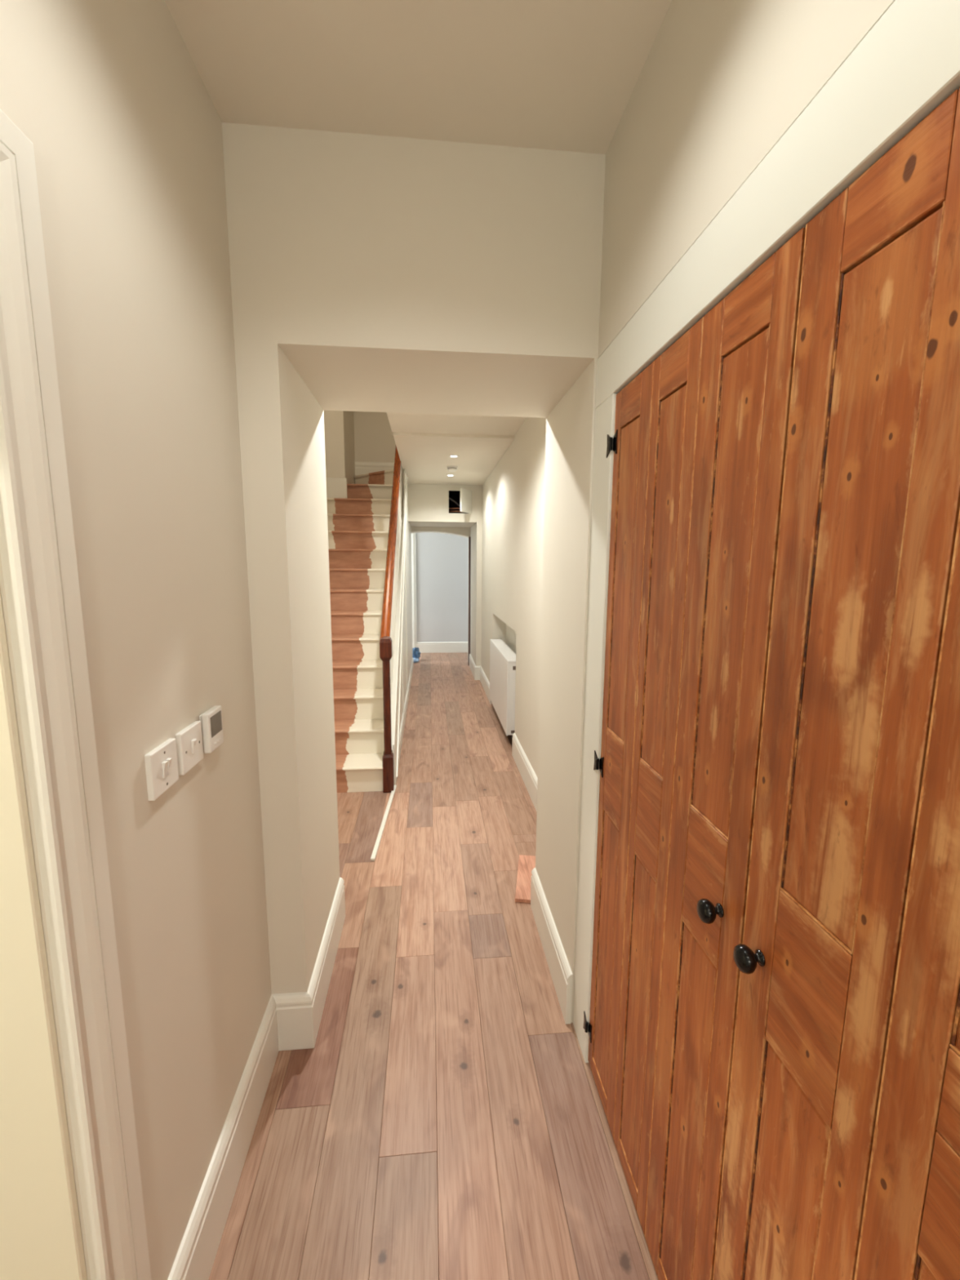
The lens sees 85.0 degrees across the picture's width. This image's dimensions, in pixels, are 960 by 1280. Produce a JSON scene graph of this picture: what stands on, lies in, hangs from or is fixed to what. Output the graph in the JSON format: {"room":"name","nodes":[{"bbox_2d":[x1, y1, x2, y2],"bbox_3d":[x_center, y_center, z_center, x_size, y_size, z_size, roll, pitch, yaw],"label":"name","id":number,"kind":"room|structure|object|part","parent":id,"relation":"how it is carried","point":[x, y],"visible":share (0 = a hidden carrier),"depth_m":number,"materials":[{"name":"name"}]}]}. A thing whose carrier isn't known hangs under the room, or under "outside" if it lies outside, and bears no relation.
{"room":"home hallway","nodes":[
{"label":"home hallway","id":0,"kind":"room"},
{"bbox_2d":[0,0,271,1279],"bbox_3d":[-0.638,0.112,-0.101,0.308,2.800,3.090,0,8,-5],"label":"wall","id":1,"kind":"structure","parent":0,"point":[123,126],"depth_m":0.95,"materials":[{"name":"paint"}]},
{"bbox_2d":[0,591,87,1279],"bbox_3d":[-0.714,0.451,0.664,0.309,1.905,0.012,0,8,-5],"label":"door","id":2,"kind":"structure","parent":1,"relation":"in","point":[41,1234],"depth_m":0.69,"materials":[{"name":"beige paint"}]},
{"bbox_2d":[0,108,151,1279],"bbox_3d":[-0.501,0.469,0.229,0.024,1.998,1.114,0,8,-5],"label":"trim","id":3,"kind":"structure","parent":1,"relation":"attached to","point":[37,551],"depth_m":0.67,"materials":[{"name":"wood"}]},
{"bbox_2d":[144,737,178,800],"bbox_3d":[-0.577,0.234,0.957,0.019,0.084,0.092,0,8,-5],"label":"light switch","id":4,"kind":"object","parent":1,"relation":"attached to","point":[161,762],"visible":1,"depth_m":0.94,"materials":[{"name":"white plastic"}]},
{"bbox_2d":[175,720,203,775],"bbox_3d":[-0.588,0.218,1.067,0.019,0.084,0.092,0,8,-5],"label":"light switch","id":5,"kind":"object","parent":1,"relation":"attached to","point":[189,749],"visible":0.95,"depth_m":1.05,"materials":[{"name":"white plastic"}]},
{"bbox_2d":[199,705,223,753],"bbox_3d":[-0.595,0.197,1.161,0.023,0.088,0.074,0,8,-5],"label":"thermostat","id":6,"kind":"object","parent":1,"relation":"attached to","point":[211,723],"visible":0.97,"depth_m":1.14,"materials":[{"name":"white plastic"}]},
{"bbox_2d":[167,877,345,1279],"bbox_3d":[-0.574,1.190,1.568,0.125,0.182,1.328,0,8,-5],"label":"baseboard","id":7,"kind":"structure","parent":1,"relation":"attached to","point":[291,1020],"depth_m":1.37,"materials":[{"name":"wood"}]},
{"bbox_2d":[323,410,355,484],"bbox_3d":[-1.593,-2.640,5.845,0.246,2.300,0.815,0,8,-5],"label":"pier","id":8,"kind":"object","parent":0,"point":[339,425],"visible":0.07,"depth_m":5.55,"materials":[{"name":"paint"}]},
{"bbox_2d":[325,477,346,498],"bbox_3d":[-1.552,-1.612,5.579,0.262,0.222,0.017,0,8,-5],"label":"baseboard","id":9,"kind":"object","parent":8,"relation":"attached to","point":[336,487],"visible":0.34,"depth_m":5.57,"materials":[{"name":"wood"}]},
{"bbox_2d":[353,411,395,462],"bbox_3d":[-1.433,-2.687,6.344,1.000,2.350,0.150,0,8,-5],"label":"wall","id":10,"kind":"structure","parent":0,"point":[374,439],"depth_m":6.32,"materials":[{"name":"paint"}]},
{"bbox_2d":[355,461,403,475],"bbox_3d":[-1.223,-1.981,6.383,0.585,0.364,0.018,0,8,-5],"label":"baseboard","id":11,"kind":"structure","parent":10,"relation":"attached to","point":[361,468],"depth_m":6.35,"materials":[{"name":"wood"}]},
{"bbox_2d":[391,470,412,750],"bbox_3d":[-0.800,-0.528,5.409,0.050,2.460,4.180,0,8,-5],"label":"wall","id":12,"kind":"structure","parent":0,"point":[408,532],"depth_m":5.35,"materials":[{"name":"paint"}]},
{"bbox_2d":[401,626,404,712],"bbox_3d":[-0.708,0.272,4.795,0.012,0.806,0.060,0,8,-5],"label":"trim","id":13,"kind":"structure","parent":12,"relation":"attached to","point":[402,627],"depth_m":4.78,"materials":[{"name":"wood"}]},
{"bbox_2d":[394,657,413,785],"bbox_3d":[-0.777,0.622,5.589,0.014,0.131,4.165,0,8,-5],"label":"baseboard","id":14,"kind":"structure","parent":12,"relation":"attached to","point":[404,714],"depth_m":4.83,"materials":[{"name":"wood"}]},
{"bbox_2d":[404,554,407,690],"bbox_3d":[-0.787,-0.193,5.582,0.012,1.496,0.060,0,8,-5],"label":"trim","id":15,"kind":"structure","parent":12,"relation":"attached to","point":[405,554],"depth_m":5.55,"materials":[{"name":"wood"}]},
{"bbox_2d":[222,122,605,1022],"bbox_3d":[-0.222,-0.161,1.772,2.500,2.800,0.600,0,8,-5],"label":"wall","id":16,"kind":"structure","parent":0,"point":[369,273],"depth_m":1.41,"materials":[{"name":"paint"}]},
{"bbox_2d":[530,867,573,1024],"bbox_3d":[0.262,1.131,2.008,0.018,0.182,0.604,0,8,-5],"label":"baseboard","id":17,"kind":"structure","parent":16,"relation":"attached to","point":[558,965],"depth_m":1.91,"materials":[{"name":"wood"}]},
{"bbox_2d":[164,0,672,154],"bbox_3d":[-0.005,-1.155,-0.227,1.564,0.249,3.090,0,8,-5],"label":"ceiling","id":18,"kind":"structure","parent":0,"point":[562,75],"depth_m":1.11,"materials":[{"name":"paint"}]},
{"bbox_2d":[373,526,471,651],"bbox_3d":[-1.285,-0.994,8.071,3.400,2.600,1.290,0,8,-5],"label":"wall","id":19,"kind":"structure","parent":0,"point":[442,559],"depth_m":8.67,"materials":[{"name":"grey paint"}]},
{"bbox_2d":[411,533,417,648],"bbox_3d":[-1.095,-0.771,8.640,0.085,1.995,0.029,0,8,-5],"label":"trim","id":20,"kind":"structure","parent":19,"relation":"attached to","point":[413,535],"depth_m":8.62,"materials":[{"name":"wood"}]},
{"bbox_2d":[417,641,467,653],"bbox_3d":[-0.624,0.122,8.824,0.875,0.182,0.018,0,8,-5],"label":"baseboard","id":21,"kind":"structure","parent":19,"relation":"attached to","point":[424,646],"depth_m":8.81,"materials":[{"name":"wood"}]},
{"bbox_2d":[208,652,657,1279],"bbox_3d":[-0.803,1.023,3.729,3.500,0.120,10.600,0,8,-5],"label":"floor","id":22,"kind":"structure","parent":0,"point":[445,1118],"depth_m":1.52,"materials":[{"name":"brown wood"}]},
{"bbox_2d":[326,469,408,792],"bbox_3d":[-1.155,-0.485,4.889,0.900,2.520,3.386,0,8,-5],"label":"staircase","id":23,"kind":"structure","parent":22,"relation":"on","point":[358,524],"depth_m":4.38,"materials":[{"name":"paint"}]},
{"bbox_2d":[379,446,402,792],"bbox_3d":[-0.722,-0.723,4.534,0.079,3.100,2.682,0,8,-5],"label":"balustrade","id":24,"kind":"object","parent":23,"relation":"attached to","point":[387,634],"visible":0.95,"depth_m":3.65,"materials":[{"name":"brown wood"}]},
{"bbox_3d":[-0.602,0.489,3.401,0.074,1.033,0.074,0,8,-5],"label":"newel post","id":25,"kind":"part","parent":24,"relation":"part of","materials":[{"name":"brown wood"}]},
{"bbox_3d":[-0.730,-1.199,4.497,0.062,2.148,2.615,0,8,-5],"label":"handrail","id":26,"kind":"part","parent":24,"relation":"part of","materials":[{"name":"brown wood"}]},
{"bbox_2d":[370,785,396,860],"bbox_3d":[-0.559,1.050,3.095,0.022,0.014,0.889,0,8,-2],"label":"trim strip","id":27,"kind":"object","parent":22,"relation":"on","point":[390,800],"visible":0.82,"depth_m":2.98,"materials":[{"name":"wood"}]},
{"bbox_2d":[412,647,420,662],"bbox_3d":[-1.004,0.223,8.026,0.165,0.206,0.314,1,8,4],"label":"sack","id":28,"kind":"object","parent":22,"relation":"on","point":[415,651],"visible":0.68,"depth_m":8.07,"materials":[{"name":"blue plastic"}]},
{"bbox_2d":[515,854,535,903],"bbox_3d":[0.251,1.139,2.507,0.146,0.018,0.359,1,8,7],"label":"board offcut","id":29,"kind":"object","parent":22,"relation":"on","point":[526,864],"visible":0.48,"depth_m":2.49,"materials":[{"name":"brown wood"}]},
{"bbox_2d":[573,0,959,1279],"bbox_3d":[0.671,0.376,0.735,0.609,2.052,1.769,0,8,-5],"label":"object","id":30,"kind":"object","parent":22,"relation":"on","point":[766,1002],"visible":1,"depth_m":0.68,"materials":[{"name":"wood"}]},
{"bbox_3d":[0.349,1.261,1.484,0.026,0.046,0.124,0,8,-5],"label":"rail","id":31,"kind":"part","parent":30,"relation":"part of","materials":[{"name":"brown wood"}]},
{"bbox_3d":[0.350,0.854,1.424,0.018,0.772,0.121,0,8,-5],"label":"panel","id":32,"kind":"part","parent":30,"relation":"part of","materials":[{"name":"brown wood"}]},
{"bbox_3d":[0.355,0.357,1.351,0.026,0.228,0.124,0,8,-5],"label":"rail","id":33,"kind":"part","parent":30,"relation":"part of","materials":[{"name":"brown wood"}]},
{"bbox_3d":[0.357,-0.133,1.279,0.018,0.758,0.121,0,8,-5],"label":"panel","id":34,"kind":"part","parent":30,"relation":"part of","materials":[{"name":"brown wood"}]},
{"bbox_3d":[0.370,1.293,1.270,0.026,0.046,0.117,0,8,-5],"label":"rail","id":35,"kind":"part","parent":30,"relation":"part of","materials":[{"name":"brown wood"}]},
{"bbox_3d":[0.362,-0.554,1.217,0.026,0.089,0.124,0,8,-5],"label":"rail","id":36,"kind":"part","parent":30,"relation":"part of","materials":[{"name":"brown wood"}]},
{"bbox_3d":[0.371,0.886,1.210,0.018,0.772,0.114,0,8,-5],"label":"panel","id":37,"kind":"part","parent":30,"relation":"part of","materials":[{"name":"brown wood"}]},
{"bbox_3d":[0.376,0.389,1.137,0.026,0.228,0.117,0,8,-5],"label":"rail","id":38,"kind":"part","parent":30,"relation":"part of","materials":[{"name":"brown wood"}]},
{"bbox_3d":[0.392,1.327,1.041,0.026,0.046,0.122,0,8,-5],"label":"rail","id":39,"kind":"part","parent":30,"relation":"part of","materials":[{"name":"brown wood"}]},
{"bbox_3d":[0.378,-0.101,1.065,0.018,0.758,0.114,0,8,-5],"label":"panel","id":40,"kind":"part","parent":30,"relation":"part of","materials":[{"name":"brown wood"}]},
{"bbox_3d":[0.383,-0.523,1.003,0.026,0.089,0.117,0,8,-5],"label":"rail","id":41,"kind":"part","parent":30,"relation":"part of","materials":[{"name":"brown wood"}]},
{"bbox_3d":[0.393,0.920,0.981,0.018,0.772,0.119,0,8,-5],"label":"panel","id":42,"kind":"part","parent":30,"relation":"part of","materials":[{"name":"brown wood"}]},
{"bbox_3d":[0.399,0.423,0.908,0.026,0.228,0.122,0,8,-5],"label":"rail","id":43,"kind":"part","parent":30,"relation":"part of","materials":[{"name":"brown wood"}]},
{"bbox_3d":[0.373,0.440,0.850,0.036,0.037,0.037,0,8,-5],"label":"knob","id":44,"kind":"part","parent":30,"relation":"part of","materials":[{"name":"black metal"}]},
{"bbox_3d":[0.400,-0.068,0.836,0.018,0.758,0.119,0,8,-5],"label":"panel","id":45,"kind":"part","parent":30,"relation":"part of","materials":[{"name":"brown wood"}]},
{"bbox_3d":[0.405,-0.489,0.774,0.026,0.089,0.122,0,8,-5],"label":"rail","id":46,"kind":"part","parent":30,"relation":"part of","materials":[{"name":"brown wood"}]},
{"bbox_3d":[0.383,0.454,0.746,0.036,0.037,0.037,0,8,-5],"label":"knob","id":47,"kind":"part","parent":30,"relation":"part of","materials":[{"name":"black metal"}]},
{"bbox_3d":[0.417,0.956,0.738,0.018,0.772,0.119,0,8,-5],"label":"panel","id":48,"kind":"part","parent":30,"relation":"part of","materials":[{"name":"brown wood"}]},
{"bbox_3d":[0.422,0.459,0.665,0.026,0.228,0.122,0,8,-5],"label":"rail","id":49,"kind":"part","parent":30,"relation":"part of","materials":[{"name":"brown wood"}]},
{"bbox_3d":[0.423,-0.032,0.593,0.018,0.758,0.119,0,8,-5],"label":"panel","id":50,"kind":"part","parent":30,"relation":"part of","materials":[{"name":"brown wood"}]},
{"bbox_3d":[0.428,-0.453,0.531,0.026,0.089,0.122,0,8,-5],"label":"rail","id":51,"kind":"part","parent":30,"relation":"part of","materials":[{"name":"brown wood"}]},
{"bbox_3d":[0.439,0.990,0.504,0.018,0.772,0.126,0,8,-5],"label":"panel","id":52,"kind":"part","parent":30,"relation":"part of","materials":[{"name":"brown wood"}]},
{"bbox_3d":[0.445,0.537,0.438,0.026,0.139,0.129,0,8,-5],"label":"rail","id":53,"kind":"part","parent":30,"relation":"part of","materials":[{"name":"brown wood"}]},
{"bbox_3d":[0.445,0.424,0.421,0.026,0.088,0.129,0,8,-5],"label":"rail","id":54,"kind":"part","parent":30,"relation":"part of","materials":[{"name":"brown wood"}]},
{"bbox_3d":[0.446,0.003,0.359,0.018,0.758,0.126,0,8,-5],"label":"panel","id":55,"kind":"part","parent":30,"relation":"part of","materials":[{"name":"brown wood"}]},
{"bbox_2d":[408,483,482,666],"bbox_3d":[-0.213,-0.897,7.052,1.462,2.720,0.950,0,8,-5],"label":"wall header","id":56,"kind":"structure","parent":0,"point":[428,504],"depth_m":6.48,"materials":[{"name":"paint"}]},
{"bbox_2d":[448,488,471,513],"bbox_3d":[-0.251,-1.711,6.534,0.284,0.272,0.665,0,8,-5],"label":"hatch","id":57,"kind":"object","parent":56,"relation":"attached to","point":[460,501],"visible":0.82,"depth_m":6.46,"materials":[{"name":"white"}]},
{"bbox_3d":[-0.169,-1.681,6.338,0.020,0.272,0.283,4,9,24],"label":"door","id":58,"kind":"part","parent":57,"relation":"part of","materials":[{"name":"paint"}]},
{"bbox_2d":[467,537,471,666],"bbox_3d":[-0.153,-0.545,7.588,0.032,1.868,0.008,0,8,-5],"label":"trim","id":59,"kind":"structure","parent":56,"relation":"attached to","point":[469,538],"depth_m":7.56,"materials":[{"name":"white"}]},
{"bbox_2d":[386,412,526,484],"bbox_3d":[-0.703,-1.704,4.103,2.010,0.273,4.530,0,8,-5],"label":"ceiling","id":60,"kind":"structure","parent":0,"point":[424,442],"depth_m":4.21,"materials":[{"name":"paint"}]},
{"bbox_2d":[446,466,457,471],"bbox_3d":[-0.276,-1.706,5.225,0.110,0.043,0.110,0,8,-5],"label":"smoke detector","id":61,"kind":"object","parent":60,"relation":"attached to","point":[451,468],"visible":1,"depth_m":5.19,"materials":[{"name":"white plastic"}]},
{"bbox_2d":[448,454,458,457],"bbox_3d":[-0.234,-1.647,4.690,0.092,0.008,0.092,0,8,-5],"label":"recessed light","id":62,"kind":"object","parent":60,"relation":"in","point":[451,455],"visible":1,"depth_m":4.67,"materials":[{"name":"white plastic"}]},
{"bbox_2d":[480,417,546,777],"bbox_3d":[0.489,-0.620,4.582,0.540,2.900,4.930,0,8,-5],"label":"wall","id":63,"kind":"structure","parent":0,"point":[513,492],"depth_m":3.83,"materials":[{"name":"paint"}]},
{"bbox_2d":[469,653,491,704],"bbox_3d":[-0.016,0.444,6.665,0.083,0.182,2.140,0,8,-5],"label":"baseboard","id":64,"kind":"structure","parent":63,"relation":"attached to","point":[477,672],"depth_m":6.68,"materials":[{"name":"wood"}]},
{"bbox_2d":[489,639,515,738],"bbox_3d":[0.247,0.434,4.907,0.173,0.716,1.230,0,8,-5],"label":"radiator","id":65,"kind":"object","parent":63,"relation":"attached to","point":[502,657],"visible":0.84,"depth_m":4.55,"materials":[{"name":"white metal"}]},
{"bbox_3d":[0.285,0.485,4.306,0.105,0.610,0.015,0,8,-5],"label":"panel","id":66,"kind":"part","parent":65,"relation":"part of","materials":[{"name":"white metal"}]},
{"bbox_2d":[511,733,537,812],"bbox_3d":[0.351,0.952,3.226,0.018,0.182,1.830,0,8,-5],"label":"baseboard","id":67,"kind":"structure","parent":63,"relation":"attached to","point":[530,779],"depth_m":3.57,"materials":[{"name":"wood"}]},
{"bbox_2d":[598,0,895,358],"bbox_3d":[0.833,0.101,0.040,0.736,2.800,3.090,0,8,-5],"label":"wall","id":68,"kind":"structure","parent":0,"point":[720,83],"depth_m":0.89,"materials":[{"name":"paint"}]}
]}

